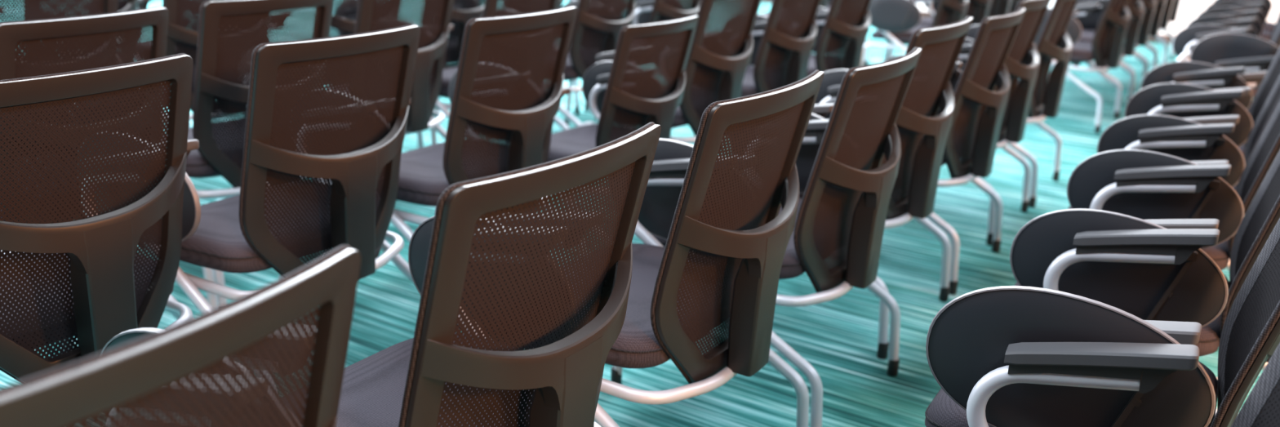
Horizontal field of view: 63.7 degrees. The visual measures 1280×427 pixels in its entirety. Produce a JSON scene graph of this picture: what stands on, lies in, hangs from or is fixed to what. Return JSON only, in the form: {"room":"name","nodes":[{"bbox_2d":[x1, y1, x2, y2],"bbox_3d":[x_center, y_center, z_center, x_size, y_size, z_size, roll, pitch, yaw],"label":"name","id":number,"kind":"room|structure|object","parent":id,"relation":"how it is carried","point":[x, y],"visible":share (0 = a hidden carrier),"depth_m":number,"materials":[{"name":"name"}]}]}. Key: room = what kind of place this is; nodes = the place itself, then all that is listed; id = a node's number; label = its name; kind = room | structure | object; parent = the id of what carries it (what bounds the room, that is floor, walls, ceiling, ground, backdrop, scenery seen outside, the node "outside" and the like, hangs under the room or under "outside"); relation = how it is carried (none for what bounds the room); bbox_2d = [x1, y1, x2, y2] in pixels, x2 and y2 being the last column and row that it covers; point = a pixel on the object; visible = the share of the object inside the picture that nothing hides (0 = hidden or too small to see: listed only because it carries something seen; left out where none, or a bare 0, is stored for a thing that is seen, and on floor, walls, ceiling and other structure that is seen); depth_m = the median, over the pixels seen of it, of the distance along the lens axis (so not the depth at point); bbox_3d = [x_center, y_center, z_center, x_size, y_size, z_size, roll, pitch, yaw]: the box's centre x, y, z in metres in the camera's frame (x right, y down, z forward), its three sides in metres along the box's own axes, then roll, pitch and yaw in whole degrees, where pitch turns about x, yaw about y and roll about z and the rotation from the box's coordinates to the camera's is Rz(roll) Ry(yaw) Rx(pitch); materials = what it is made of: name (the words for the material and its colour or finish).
{"room":"assembly chamber","nodes":[
{"label":"assembly chamber","id":0,"kind":"room"},
{"bbox_2d":[0,0,1262,426],"bbox_3d":[0.695,-0.242,5.128,17.000,0.100,15.600,13,20,30],"label":"floor","id":1,"kind":"structure","parent":0,"point":[838,337],"depth_m":3.23,"materials":[{"name":"teal carpet"}]},
{"bbox_2d":[0,0,122,161],"bbox_3d":[-2.041,-0.343,3.408,0.609,0.911,0.591,13,20,30],"label":"chair","id":2,"kind":"object","parent":1,"relation":"on","point":[110,6],"visible":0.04,"depth_m":3.17,"materials":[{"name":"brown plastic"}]},
{"bbox_2d":[24,0,168,133],"bbox_3d":[-2.426,-0.657,4.342,0.609,0.911,0.591,13,20,30],"label":"chair","id":3,"kind":"object","parent":1,"relation":"on","point":[122,5],"visible":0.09,"depth_m":4.28,"materials":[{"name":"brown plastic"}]},
{"bbox_2d":[0,53,200,381],"bbox_3d":[-1.184,0.141,2.003,0.651,0.912,0.592,12,20,26],"label":"chair","id":4,"kind":"object","parent":1,"relation":"on","point":[86,279],"visible":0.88,"depth_m":1.84,"materials":[{"name":"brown plastic"}]},
{"bbox_2d":[0,6,217,350],"bbox_3d":[-1.555,-0.087,2.684,0.604,0.903,0.586,11,19,24],"label":"chair","id":5,"kind":"object","parent":1,"relation":"on","point":[14,33],"visible":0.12,"depth_m":2.43,"materials":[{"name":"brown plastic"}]},
{"bbox_2d":[135,0,208,128],"bbox_3d":[-2.087,-0.808,4.863,0.609,0.911,0.591,13,20,30],"label":"chair","id":6,"kind":"object","parent":1,"relation":"on","point":[142,4],"visible":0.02,"depth_m":4.57,"materials":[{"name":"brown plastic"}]},
{"bbox_2d":[0,244,360,426],"bbox_3d":[-0.627,0.466,1.060,0.609,0.911,0.591,12,20,26],"label":"chair","id":7,"kind":"object","parent":1,"relation":"on","point":[187,373],"visible":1,"depth_m":0.86,"materials":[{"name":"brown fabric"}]},
{"bbox_2d":[117,0,270,120],"bbox_3d":[-1.772,-0.543,4.072,0.609,0.911,0.591,13,20,30],"label":"chair","id":8,"kind":"object","parent":1,"relation":"on","point":[185,37],"visible":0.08,"depth_m":3.75,"materials":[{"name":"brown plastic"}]},
{"bbox_2d":[163,0,333,306],"bbox_3d":[-1.284,-0.241,3.198,0.606,0.906,0.588,12,20,28],"label":"chair","id":9,"kind":"object","parent":1,"relation":"on","point":[220,152],"visible":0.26,"depth_m":2.92,"materials":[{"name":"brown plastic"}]},
{"bbox_2d":[138,24,420,388],"bbox_3d":[-0.878,-0.007,2.502,0.613,0.916,0.595,13,20,29],"label":"chair","id":10,"kind":"object","parent":1,"relation":"on","point":[340,138],"visible":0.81,"depth_m":2.28,"materials":[{"name":"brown plastic"}]},
{"bbox_2d":[245,0,423,148],"bbox_3d":[-1.377,-0.685,4.571,0.609,0.911,0.591,13,20,30],"label":"chair","id":11,"kind":"object","parent":1,"relation":"on","point":[344,19],"visible":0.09,"depth_m":4.29,"materials":[{"name":"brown plastic"}]},
{"bbox_2d":[325,0,453,139],"bbox_3d":[-1.037,-0.459,3.909,0.609,0.911,0.591,13,20,30],"label":"chair","id":12,"kind":"object","parent":1,"relation":"on","point":[429,64],"visible":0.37,"depth_m":3.75,"materials":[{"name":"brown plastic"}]},
{"bbox_2d":[233,121,661,426],"bbox_3d":[-0.338,0.295,1.631,0.625,0.914,0.594,13,20,30],"label":"chair","id":13,"kind":"object","parent":1,"relation":"on","point":[500,286],"visible":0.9,"depth_m":1.38,"materials":[{"name":"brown plastic"}]},
{"bbox_2d":[420,0,485,144],"bbox_3d":[-1.042,-0.834,5.084,0.609,0.911,0.591,13,20,30],"label":"chair","id":14,"kind":"object","parent":1,"relation":"on","point":[463,11],"visible":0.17,"depth_m":4.91,"materials":[{"name":"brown plastic"}]},
{"bbox_2d":[324,5,585,253],"bbox_3d":[-0.541,-0.156,3.020,0.611,0.913,0.593,13,20,29],"label":"chair","id":15,"kind":"object","parent":1,"relation":"on","point":[503,104],"visible":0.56,"depth_m":2.79,"materials":[{"name":"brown plastic"}]},
{"bbox_2d":[429,0,569,134],"bbox_3d":[-0.676,-0.600,4.400,0.609,0.911,0.591,13,20,30],"label":"chair","id":16,"kind":"object","parent":1,"relation":"on","point":[491,8],"visible":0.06,"depth_m":4.18,"materials":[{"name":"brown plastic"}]},
{"bbox_2d":[435,0,579,115],"bbox_3d":[-0.719,-0.989,5.614,0.609,0.911,0.591,13,20,30],"label":"chair","id":17,"kind":"object","parent":1,"relation":"on","point":[561,2],"visible":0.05,"depth_m":5.76,"materials":[{"name":"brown plastic"}]},
{"bbox_2d":[486,0,635,141],"bbox_3d":[-0.341,-0.749,4.912,0.609,0.911,0.591,13,20,29],"label":"chair","id":18,"kind":"object","parent":1,"relation":"on","point":[597,26],"visible":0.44,"depth_m":4.67,"materials":[{"name":"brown plastic"}]},
{"bbox_2d":[554,0,617,111],"bbox_3d":[-0.380,-1.140,6.135,0.609,0.911,0.591,13,20,30],"label":"chair","id":19,"kind":"object","parent":1,"relation":"on","point":[586,106],"visible":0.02,"depth_m":5.88,"materials":[{"name":"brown plastic"}]},
{"bbox_2d":[546,14,698,240],"bbox_3d":[-0.149,-0.245,3.453,0.570,0.852,0.553,13,21,31],"label":"chair","id":20,"kind":"object","parent":1,"relation":"on","point":[623,92],"visible":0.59,"depth_m":3.24,"materials":[{"name":"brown plastic"}]},
{"bbox_2d":[564,0,701,127],"bbox_3d":[0.006,-0.895,5.417,0.609,0.911,0.591,13,20,29],"label":"chair","id":21,"kind":"object","parent":1,"relation":"on","point":[646,11],"visible":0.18,"depth_m":5.25,"materials":[{"name":"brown plastic"}]},
{"bbox_2d":[493,70,824,426],"bbox_3d":[0.000,0.148,2.137,0.612,0.914,0.594,13,20,30],"label":"chair","id":22,"kind":"object","parent":1,"relation":"on","point":[697,197],"visible":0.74,"depth_m":1.93,"materials":[{"name":"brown plastic"}]},
{"bbox_2d":[573,0,761,195],"bbox_3d":[0.120,-0.458,4.060,0.609,0.911,0.591,13,21,30],"label":"chair","id":23,"kind":"object","parent":1,"relation":"on","point":[712,61],"visible":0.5,"depth_m":3.82,"materials":[{"name":"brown plastic"}]},
{"bbox_2d":[691,0,821,97],"bbox_3d":[0.457,-0.614,4.589,0.612,0.915,0.594,13,21,31],"label":"chair","id":24,"kind":"object","parent":1,"relation":"on","point":[776,46],"visible":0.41,"depth_m":4.37,"materials":[{"name":"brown plastic"}]},
{"bbox_2d":[610,47,921,426],"bbox_3d":[0.330,0.017,2.620,0.601,0.898,0.583,13,21,30],"label":"chair","id":25,"kind":"object","parent":1,"relation":"on","point":[850,233],"visible":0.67,"depth_m":2.40,"materials":[{"name":"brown plastic"}]},
{"bbox_2d":[720,0,871,147],"bbox_3d":[0.804,-0.754,5.088,0.607,0.908,0.590,14,21,31],"label":"chair","id":26,"kind":"object","parent":1,"relation":"on","point":[834,33],"visible":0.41,"depth_m":4.87,"materials":[{"name":"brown plastic"}]},
{"bbox_2d":[757,0,834,55],"bbox_3d":[0.998,-1.364,7.076,0.588,0.879,0.570,13,20,30],"label":"chair","id":27,"kind":"object","parent":1,"relation":"on","point":[824,3],"visible":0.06,"depth_m":6.91,"materials":[{"name":"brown plastic"}]},
{"bbox_2d":[826,0,864,66],"bbox_3d":[1.321,-1.508,7.572,0.588,0.879,0.570,13,20,30],"label":"chair","id":28,"kind":"object","parent":1,"relation":"on","point":[828,1],"visible":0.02,"depth_m":7.55,"materials":[{"name":"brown plastic"}]},
{"bbox_2d":[742,16,973,359],"bbox_3d":[0.618,-0.153,3.159,0.614,0.918,0.596,14,21,31],"label":"chair","id":29,"kind":"object","parent":1,"relation":"on","point":[923,134],"visible":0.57,"depth_m":2.96,"materials":[{"name":"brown plastic"}]},
{"bbox_2d":[864,38,891,66],"bbox_3d":[1.645,-1.653,8.069,0.588,0.879,0.570,13,20,30],"label":"chair","id":30,"kind":"object","parent":1,"relation":"on","point":[866,54],"visible":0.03,"depth_m":7.82,"materials":[{"name":"grey plastic"}]},
{"bbox_2d":[860,0,968,66],"bbox_3d":[1.766,-1.181,6.604,0.588,0.879,0.570,13,21,30],"label":"chair","id":31,"kind":"object","parent":1,"relation":"on","point":[895,21],"visible":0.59,"depth_m":6.41,"materials":[{"name":"grey plastic"}]},
{"bbox_2d":[888,0,991,57],"bbox_3d":[2.103,-1.331,7.120,0.588,0.879,0.570,14,21,31],"label":"chair","id":32,"kind":"object","parent":1,"relation":"on","point":[979,10],"visible":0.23,"depth_m":6.95,"materials":[{"name":"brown plastic"}]},
{"bbox_2d":[882,7,1025,294],"bbox_3d":[0.964,-0.285,3.648,0.603,0.901,0.585,13,21,31],"label":"chair","id":33,"kind":"object","parent":1,"relation":"on","point":[970,148],"visible":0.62,"depth_m":3.43,"materials":[{"name":"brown plastic"}]},
{"bbox_2d":[931,0,1011,17],"bbox_3d":[2.424,-1.474,7.613,0.588,0.879,0.570,13,20,30],"label":"chair","id":34,"kind":"object","parent":1,"relation":"on","point":[997,7],"visible":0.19,"depth_m":7.43,"materials":[{"name":"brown plastic"}]},
{"bbox_2d":[929,0,1050,245],"bbox_3d":[1.256,-0.438,4.151,0.609,0.911,0.591,13,21,30],"label":"chair","id":35,"kind":"object","parent":1,"relation":"on","point":[1023,49],"visible":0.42,"depth_m":3.96,"materials":[{"name":"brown plastic"}]},
{"bbox_2d":[1008,0,1021,13],"bbox_3d":[2.750,-1.619,8.113,0.588,0.879,0.570,14,21,31],"label":"chair","id":36,"kind":"object","parent":1,"relation":"on","point":[1014,3],"visible":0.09,"depth_m":7.96,"materials":[{"name":"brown plastic"}]},
{"bbox_2d":[965,0,1077,208],"bbox_3d":[1.597,-0.580,4.653,0.606,0.905,0.588,13,20,29],"label":"chair","id":37,"kind":"object","parent":1,"relation":"on","point":[1046,99],"visible":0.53,"depth_m":4.46,"materials":[{"name":"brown plastic"}]},
{"bbox_2d":[1022,0,1130,133],"bbox_3d":[2.551,-0.999,6.123,0.594,0.888,0.576,14,21,33],"label":"chair","id":38,"kind":"object","parent":1,"relation":"on","point":[1106,55],"visible":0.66,"depth_m":5.92,"materials":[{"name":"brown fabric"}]},
{"bbox_2d":[1047,0,1156,95],"bbox_3d":[3.228,-1.300,7.161,0.594,0.888,0.576,13,21,31],"label":"chair","id":39,"kind":"object","parent":1,"relation":"on","point":[1142,38],"visible":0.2,"depth_m":6.98,"materials":[{"name":"grey plastic"}]},
{"bbox_2d":[924,208,1279,426],"bbox_3d":[0.823,0.298,1.776,0.673,0.915,0.594,12,20,29],"label":"chair","id":40,"kind":"object","parent":1,"relation":"on","point":[1158,275],"visible":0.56,"depth_m":1.93,"materials":[{"name":"grey plastic"}]},
{"bbox_2d":[925,285,1279,426],"bbox_3d":[0.526,0.450,1.265,0.671,0.912,0.592,11,20,25],"label":"chair","id":41,"kind":"object","parent":1,"relation":"on","point":[1008,356],"visible":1,"depth_m":1.46,"materials":[{"name":"grey plastic"}]},
{"bbox_2d":[1073,0,1144,115],"bbox_3d":[2.893,-1.151,6.647,0.594,0.888,0.576,13,21,30],"label":"chair","id":42,"kind":"object","parent":1,"relation":"on","point":[1089,23],"visible":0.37,"depth_m":6.56,"materials":[{"name":"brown plastic"}]},
{"bbox_2d":[1072,0,1166,74],"bbox_3d":[3.560,-1.448,7.670,0.594,0.888,0.576,13,20,29],"label":"chair","id":43,"kind":"object","parent":1,"relation":"on","point":[1154,28],"visible":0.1,"depth_m":7.50,"materials":[{"name":"grey plastic"}]},
{"bbox_2d":[1076,0,1174,66],"bbox_3d":[3.897,-1.599,8.187,0.594,0.888,0.576,13,21,31],"label":"chair","id":44,"kind":"object","parent":1,"relation":"on","point":[1169,3],"visible":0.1,"depth_m":8.02,"materials":[{"name":"grey plastic"}]},
{"bbox_2d":[1013,149,1279,379],"bbox_3d":[1.130,0.154,2.277,0.669,0.911,0.591,13,20,29],"label":"chair","id":45,"kind":"object","parent":1,"relation":"on","point":[1166,191],"visible":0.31,"depth_m":2.43,"materials":[{"name":"grey plastic"}]},
{"bbox_2d":[1157,0,1181,62],"bbox_3d":[4.229,-1.747,8.697,0.594,0.888,0.576,13,20,30],"label":"chair","id":46,"kind":"object","parent":1,"relation":"on","point":[1176,3],"visible":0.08,"depth_m":8.54,"materials":[{"name":"grey plastic"}]},
{"bbox_2d":[1067,101,1279,271],"bbox_3d":[1.425,0.015,2.765,0.663,0.902,0.586,12,20,28],"label":"chair","id":47,"kind":"object","parent":1,"relation":"on","point":[1198,144],"visible":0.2,"depth_m":2.91,"materials":[{"name":"grey plastic"}]},
{"bbox_2d":[1124,75,1279,191],"bbox_3d":[1.751,-0.139,3.280,0.669,0.911,0.591,12,20,28],"label":"chair","id":48,"kind":"object","parent":1,"relation":"on","point":[1202,105],"visible":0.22,"depth_m":3.43,"materials":[{"name":"grey plastic"}]},
{"bbox_2d":[1140,47,1279,156],"bbox_3d":[2.069,-0.284,3.786,0.665,0.905,0.588,11,20,25],"label":"chair","id":49,"kind":"object","parent":1,"relation":"on","point":[1215,77],"visible":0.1,"depth_m":3.94,"materials":[{"name":"grey plastic"}]},
{"bbox_2d":[1172,24,1279,98],"bbox_3d":[2.935,-0.687,5.205,0.591,0.883,0.574,12,20,28],"label":"chair","id":50,"kind":"object","parent":1,"relation":"on","point":[1184,41],"visible":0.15,"depth_m":5.43,"materials":[{"name":"grey plastic"}]},
{"bbox_2d":[1186,14,1279,42],"bbox_3d":[3.269,-0.836,5.718,0.591,0.883,0.574,12,20,28],"label":"chair","id":51,"kind":"object","parent":1,"relation":"on","point":[1230,22],"visible":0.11,"depth_m":5.88,"materials":[{"name":"grey plastic"}]},
{"bbox_2d":[1190,32,1279,111],"bbox_3d":[2.494,-0.414,4.297,0.646,0.879,0.570,13,20,29],"label":"chair","id":52,"kind":"object","parent":1,"relation":"on","point":[1256,55],"visible":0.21,"depth_m":4.46,"materials":[{"name":"grey plastic"}]},
{"bbox_2d":[1196,6,1279,40],"bbox_3d":[3.604,-0.985,6.231,0.591,0.883,0.574,12,20,28],"label":"chair","id":53,"kind":"object","parent":1,"relation":"on","point":[1237,13],"visible":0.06,"depth_m":6.38,"materials":[{"name":"grey plastic"}]},
{"bbox_2d":[1204,0,1279,41],"bbox_3d":[3.938,-1.134,6.743,0.591,0.883,0.574,12,20,28],"label":"chair","id":54,"kind":"object","parent":1,"relation":"on","point":[1242,5],"visible":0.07,"depth_m":6.89,"materials":[{"name":"grey plastic"}]},
{"bbox_2d":[1212,0,1279,39],"bbox_3d":[4.272,-1.283,7.256,0.591,0.883,0.574,12,20,28],"label":"chair","id":55,"kind":"object","parent":1,"relation":"on","point":[1266,33],"visible":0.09,"depth_m":7.37,"materials":[{"name":"grey plastic"}]},
{"bbox_2d":[1262,0,1279,31],"bbox_3d":[4.607,-1.433,7.769,0.591,0.883,0.574,12,20,28],"label":"chair","id":56,"kind":"object","parent":1,"relation":"on","point":[1268,25],"visible":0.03,"depth_m":7.77,"materials":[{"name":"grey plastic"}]},
{"bbox_2d":[915,0,1279,35],"bbox_3d":[4.356,-5.189,9.443,17.000,7.000,0.150,13,20,30],"label":"wall","id":57,"kind":"structure","parent":0,"point":[1188,10],"depth_m":9.76,"materials":[{"name":"white paint"}]},
{"bbox_2d":[760,0,1175,44],"bbox_3d":[4.171,-1.876,10.425,16.900,0.080,0.016,13,20,30],"label":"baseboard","id":58,"kind":"structure","parent":57,"relation":"attached to","point":[924,14],"depth_m":9.97,"materials":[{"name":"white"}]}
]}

